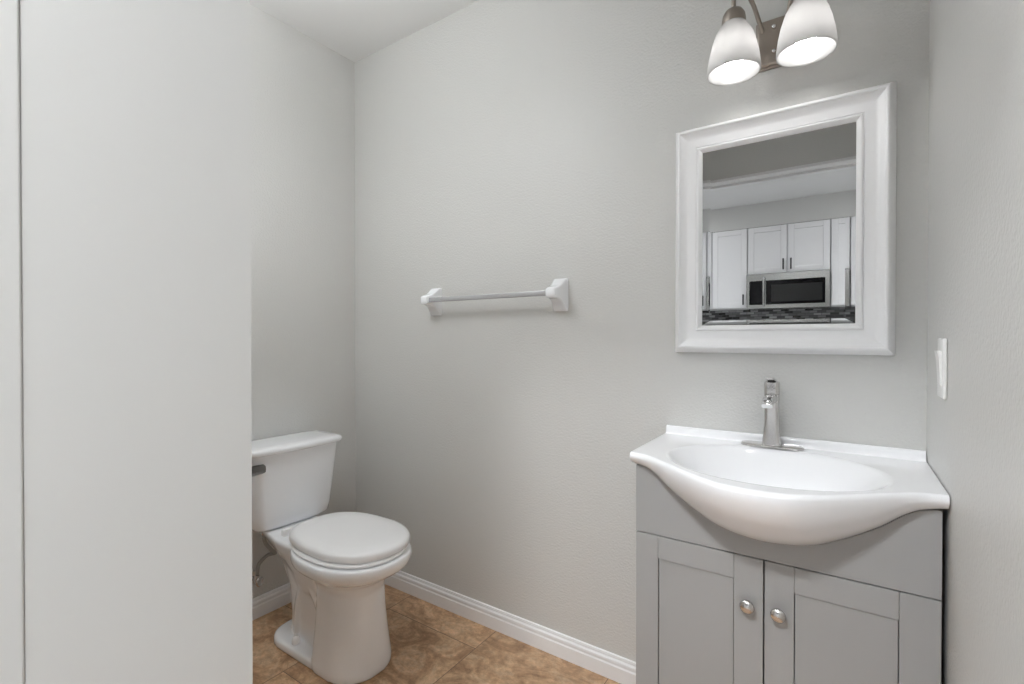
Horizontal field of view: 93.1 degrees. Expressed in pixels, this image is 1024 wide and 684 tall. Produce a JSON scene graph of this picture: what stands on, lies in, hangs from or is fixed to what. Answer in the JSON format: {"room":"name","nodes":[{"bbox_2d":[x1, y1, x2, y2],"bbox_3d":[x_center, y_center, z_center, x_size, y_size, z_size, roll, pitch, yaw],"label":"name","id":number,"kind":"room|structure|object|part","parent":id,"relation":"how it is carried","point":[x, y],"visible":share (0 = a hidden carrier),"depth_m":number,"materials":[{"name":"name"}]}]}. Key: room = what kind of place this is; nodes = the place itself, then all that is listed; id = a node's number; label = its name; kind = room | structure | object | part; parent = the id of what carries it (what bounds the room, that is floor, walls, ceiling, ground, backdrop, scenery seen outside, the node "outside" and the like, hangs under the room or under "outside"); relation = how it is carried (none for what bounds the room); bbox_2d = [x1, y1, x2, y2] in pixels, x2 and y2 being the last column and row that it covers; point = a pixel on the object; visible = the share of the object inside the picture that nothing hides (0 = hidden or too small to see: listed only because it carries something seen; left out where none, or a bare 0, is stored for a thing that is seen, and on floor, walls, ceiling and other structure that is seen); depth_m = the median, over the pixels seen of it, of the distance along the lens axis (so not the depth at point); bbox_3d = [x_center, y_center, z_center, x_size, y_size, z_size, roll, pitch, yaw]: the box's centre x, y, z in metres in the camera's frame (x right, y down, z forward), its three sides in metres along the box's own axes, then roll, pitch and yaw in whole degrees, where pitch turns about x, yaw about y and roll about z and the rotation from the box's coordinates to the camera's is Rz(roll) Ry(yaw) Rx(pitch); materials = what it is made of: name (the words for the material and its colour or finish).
{"room":"bathroom","nodes":[
{"label":"bathroom","id":0,"kind":"room"},
{"bbox_2d":[19,0,252,683],"bbox_3d":[-0.944,-0.109,0.926,1.276,2.440,0.222,0,1,34],"label":"wall","id":1,"kind":"structure","parent":0,"point":[135,114],"depth_m":0.55,"materials":[{"name":"grey paint"}]},
{"bbox_2d":[250,4,355,598],"bbox_3d":[-1.214,-0.115,1.749,0.100,2.440,1.483,0,1,34],"label":"wall","id":2,"kind":"structure","parent":0,"point":[302,90],"depth_m":2.10,"materials":[{"name":"grey paint"}]},
{"bbox_2d":[252,571,263,586],"bbox_3d":[-1.008,0.938,1.910,0.068,0.052,0.052,0,1,34],"label":"shutoff valve","id":3,"kind":"object","parent":2,"relation":"attached to","point":[258,580],"visible":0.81,"depth_m":1.90,"materials":[{"name":"silver metal"}]},
{"bbox_3d":[-0.988,0.938,1.897,0.020,0.042,0.032,0,1,34],"label":"valve handle","id":4,"kind":"part","parent":3,"relation":"part of","materials":[{"name":"silver metal"}]},
{"bbox_2d":[252,583,290,620],"bbox_3d":[-1.079,1.064,1.855,0.014,0.080,1.144,0,1,34],"label":"baseboard","id":5,"kind":"structure","parent":2,"relation":"attached to","point":[263,604],"depth_m":1.98,"materials":[{"name":"white paint"}]},
{"bbox_2d":[250,0,478,61],"bbox_3d":[-0.982,-1.351,-0.030,6.800,0.060,4.341,0,1,34],"label":"ceiling","id":6,"kind":"structure","parent":0,"point":[355,30],"depth_m":2.00,"materials":[{"name":"white paint"}]},
{"bbox_2d":[252,584,619,683],"bbox_3d":[-0.276,1.139,1.178,2.304,0.060,1.583,0,1,34],"label":"floor","id":7,"kind":"structure","parent":0,"point":[431,644],"depth_m":1.70,"materials":[{"name":"brown tile"}]},
{"bbox_2d":[252,430,411,683],"bbox_3d":[-0.674,0.745,1.778,0.743,0.719,0.394,0,1,34],"label":"toilet","id":8,"kind":"object","parent":7,"relation":"on","point":[337,565],"visible":0.99,"depth_m":1.68,"materials":[{"name":"white ceramic"}]},
{"bbox_3d":[-0.908,0.457,1.728,0.022,0.036,0.052,0,1,34],"label":"flush lever","id":9,"kind":"part","parent":8,"relation":"part of","materials":[{"name":"silver metal"}]},
{"bbox_3d":[-0.891,0.557,1.925,0.195,0.292,0.364,0,1,34],"label":"tank","id":10,"kind":"part","parent":8,"relation":"part of","materials":[{"name":"white ceramic"}]},
{"bbox_3d":[-0.889,0.399,1.922,0.223,0.029,0.394,0,1,34],"label":"tank lid","id":11,"kind":"part","parent":8,"relation":"part of","materials":[{"name":"white ceramic"}]},
{"bbox_3d":[-0.664,0.905,1.760,0.704,0.400,0.349,0,1,34],"label":"bowl","id":12,"kind":"part","parent":8,"relation":"part of","materials":[{"name":"white ceramic"}]},
{"bbox_3d":[-0.572,0.678,1.710,0.462,0.035,0.330,0,1,34],"label":"seat lid","id":13,"kind":"part","parent":8,"relation":"part of","materials":[{"name":"white plastic"}]},
{"bbox_2d":[636,464,941,683],"bbox_3d":[0.638,0.712,1.189,0.590,0.795,0.326,0,1,34],"label":"vanity cabinet","id":14,"kind":"object","parent":7,"relation":"on","point":[715,604],"visible":0.88,"depth_m":1.06,"materials":[{"name":"grey paint"}]},
{"bbox_3d":[0.442,0.751,1.170,0.172,0.418,0.012,0,1,34],"label":"panel","id":15,"kind":"part","parent":14,"relation":"part of","materials":[{"name":"grey paint"}]},
{"bbox_3d":[0.443,0.751,1.169,0.291,0.532,0.019,0,1,34],"label":"door","id":16,"kind":"part","parent":14,"relation":"part of","materials":[{"name":"grey paint"}]},
{"bbox_3d":[0.526,0.590,1.084,0.031,0.031,0.028,0,1,34],"label":"knob","id":17,"kind":"part","parent":14,"relation":"part of","materials":[{"name":"silver metal"}]},
{"bbox_3d":[0.577,0.590,1.049,0.031,0.031,0.028,0,1,34],"label":"knob","id":18,"kind":"part","parent":14,"relation":"part of","materials":[{"name":"silver metal"}]},
{"bbox_2d":[630,425,949,545],"bbox_3d":[0.592,0.349,1.120,0.606,0.186,0.488,0,1,34],"label":"vanity sink","id":19,"kind":"object","parent":14,"relation":"in","point":[827,491],"visible":0.97,"depth_m":1.05,"materials":[{"name":"white ceramic"}]},
{"bbox_2d":[741,378,803,450],"bbox_3d":[0.668,0.185,1.256,0.149,0.188,0.130,0,1,34],"label":"faucet","id":20,"kind":"object","parent":19,"relation":"on","point":[771,438],"visible":1,"depth_m":1.27,"materials":[{"name":"silver metal"}]},
{"bbox_3d":[0.662,0.152,1.246,0.030,0.028,0.108,0,1,34],"label":"spout","id":21,"kind":"part","parent":20,"relation":"part of","materials":[{"name":"silver metal"}]},
{"bbox_3d":[0.678,0.114,1.270,0.036,0.046,0.081,0,1,34],"label":"handle","id":22,"kind":"part","parent":20,"relation":"part of","materials":[{"name":"silver metal"}]},
{"bbox_3d":[0.691,0.275,1.289,0.149,0.007,0.051,0,1,34],"label":"plate","id":23,"kind":"part","parent":20,"relation":"part of","materials":[{"name":"silver metal"}]},
{"bbox_3d":[0.686,0.753,1.003,0.174,0.418,0.012,0,1,34],"label":"panel","id":24,"kind":"part","parent":14,"relation":"part of","materials":[{"name":"grey paint"}]},
{"bbox_3d":[0.688,0.753,1.002,0.296,0.532,0.019,0,1,34],"label":"door","id":25,"kind":"part","parent":14,"relation":"part of","materials":[{"name":"grey paint"}]},
{"bbox_2d":[355,0,929,661],"bbox_3d":[0.142,-0.115,1.780,2.304,2.440,0.100,0,1,34],"label":"wall","id":26,"kind":"structure","parent":0,"point":[502,146],"depth_m":1.70,"materials":[{"name":"grey paint"}]},
{"bbox_2d":[420,278,567,315],"bbox_3d":[-0.093,-0.165,1.831,0.645,0.115,0.081,0,1,34],"label":"towel bar","id":27,"kind":"object","parent":26,"relation":"attached to","point":[557,292],"visible":1,"depth_m":1.74,"materials":[{"name":"white ceramic"}]},
{"bbox_3d":[-0.337,-0.167,1.998,0.055,0.115,0.081,0,1,34],"label":"post","id":28,"kind":"part","parent":27,"relation":"part of","materials":[{"name":"white ceramic"}]},
{"bbox_3d":[0.150,-0.164,1.665,0.055,0.115,0.081,0,1,34],"label":"post","id":29,"kind":"part","parent":27,"relation":"part of","materials":[{"name":"white ceramic"}]},
{"bbox_2d":[385,571,635,683],"bbox_3d":[0.110,1.065,1.743,2.104,0.080,0.014,0,1,34],"label":"baseboard","id":30,"kind":"structure","parent":26,"relation":"attached to","point":[617,668],"depth_m":1.78,"materials":[{"name":"white paint"}]},
{"bbox_2d":[707,0,837,85],"bbox_3d":[0.660,-0.813,1.237,0.287,0.241,0.203,0,1,34],"label":"vanity light","id":31,"kind":"object","parent":26,"relation":"attached to","point":[807,33],"visible":1,"depth_m":1.21,"materials":[{"name":"white glass"}]},
{"bbox_3d":[0.572,-0.740,1.251,0.049,0.064,0.049,0,1,34],"label":"bulb","id":32,"kind":"part","parent":31,"relation":"part of","materials":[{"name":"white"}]},
{"bbox_3d":[0.572,-0.757,1.251,0.127,0.129,0.127,0,1,34],"label":"lamp shade","id":33,"kind":"part","parent":31,"relation":"part of","materials":[{"name":"white glass"}]},
{"bbox_3d":[0.628,-0.884,1.284,0.143,0.098,0.014,0,1,-32],"label":"arm","id":34,"kind":"part","parent":31,"relation":"part of","materials":[{"name":"silver metal"}]},
{"bbox_3d":[0.710,-0.810,1.311,0.092,0.130,0.024,0,1,34],"label":"plate","id":35,"kind":"part","parent":31,"relation":"part of","materials":[{"name":"silver metal"}]},
{"bbox_3d":[0.716,-0.884,1.224,0.014,0.098,0.143,0,0,11],"label":"arm","id":36,"kind":"part","parent":31,"relation":"part of","materials":[{"name":"silver metal"}]},
{"bbox_3d":[0.704,-0.740,1.161,0.049,0.064,0.049,0,1,34],"label":"bulb","id":37,"kind":"part","parent":31,"relation":"part of","materials":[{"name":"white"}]},
{"bbox_3d":[0.704,-0.756,1.161,0.127,0.129,0.127,0,1,34],"label":"lamp shade","id":38,"kind":"part","parent":31,"relation":"part of","materials":[{"name":"white glass"}]},
{"bbox_2d":[675,81,896,355],"bbox_3d":[0.705,-0.300,1.311,0.526,0.663,0.037,0,1,34],"label":"wall mirror","id":39,"kind":"object","parent":26,"relation":"attached to","point":[786,216],"visible":1,"depth_m":1.29,"materials":[{"name":"white paint"}]},
{"bbox_3d":[0.709,-0.300,1.317,0.367,0.505,0.001,0,1,34],"label":"glass","id":40,"kind":"part","parent":39,"relation":"part of","materials":[{"name":"grey mirror"}]},
{"bbox_2d":[926,0,1023,683],"bbox_3d":[0.605,-0.105,0.505,0.100,2.440,1.483,0,1,34],"label":"wall","id":41,"kind":"structure","parent":0,"point":[975,435],"depth_m":0.71,"materials":[{"name":"grey paint"}]},
{"bbox_2d":[934,338,947,399],"bbox_3d":[0.842,0.051,0.954,0.013,0.117,0.072,0,1,34],"label":"light switch","id":42,"kind":"object","parent":41,"relation":"attached to","point":[941,354],"visible":1,"depth_m":0.93,"materials":[{"name":"white plastic"}]},
{"bbox_3d":[-1.975,-0.113,1.434,3.520,2.440,0.103,0,1,34],"label":"wall","id":43,"kind":"structure","parent":0,"visible":0},
{"bbox_2d":[0,0,24,683],"bbox_3d":[-0.515,0.126,0.437,0.017,1.978,0.103,0,1,34],"label":"door frame","id":44,"kind":"structure","parent":43,"relation":"attached to","point":[12,633],"depth_m":0.47,"materials":[{"name":"grey paint"}]}
]}

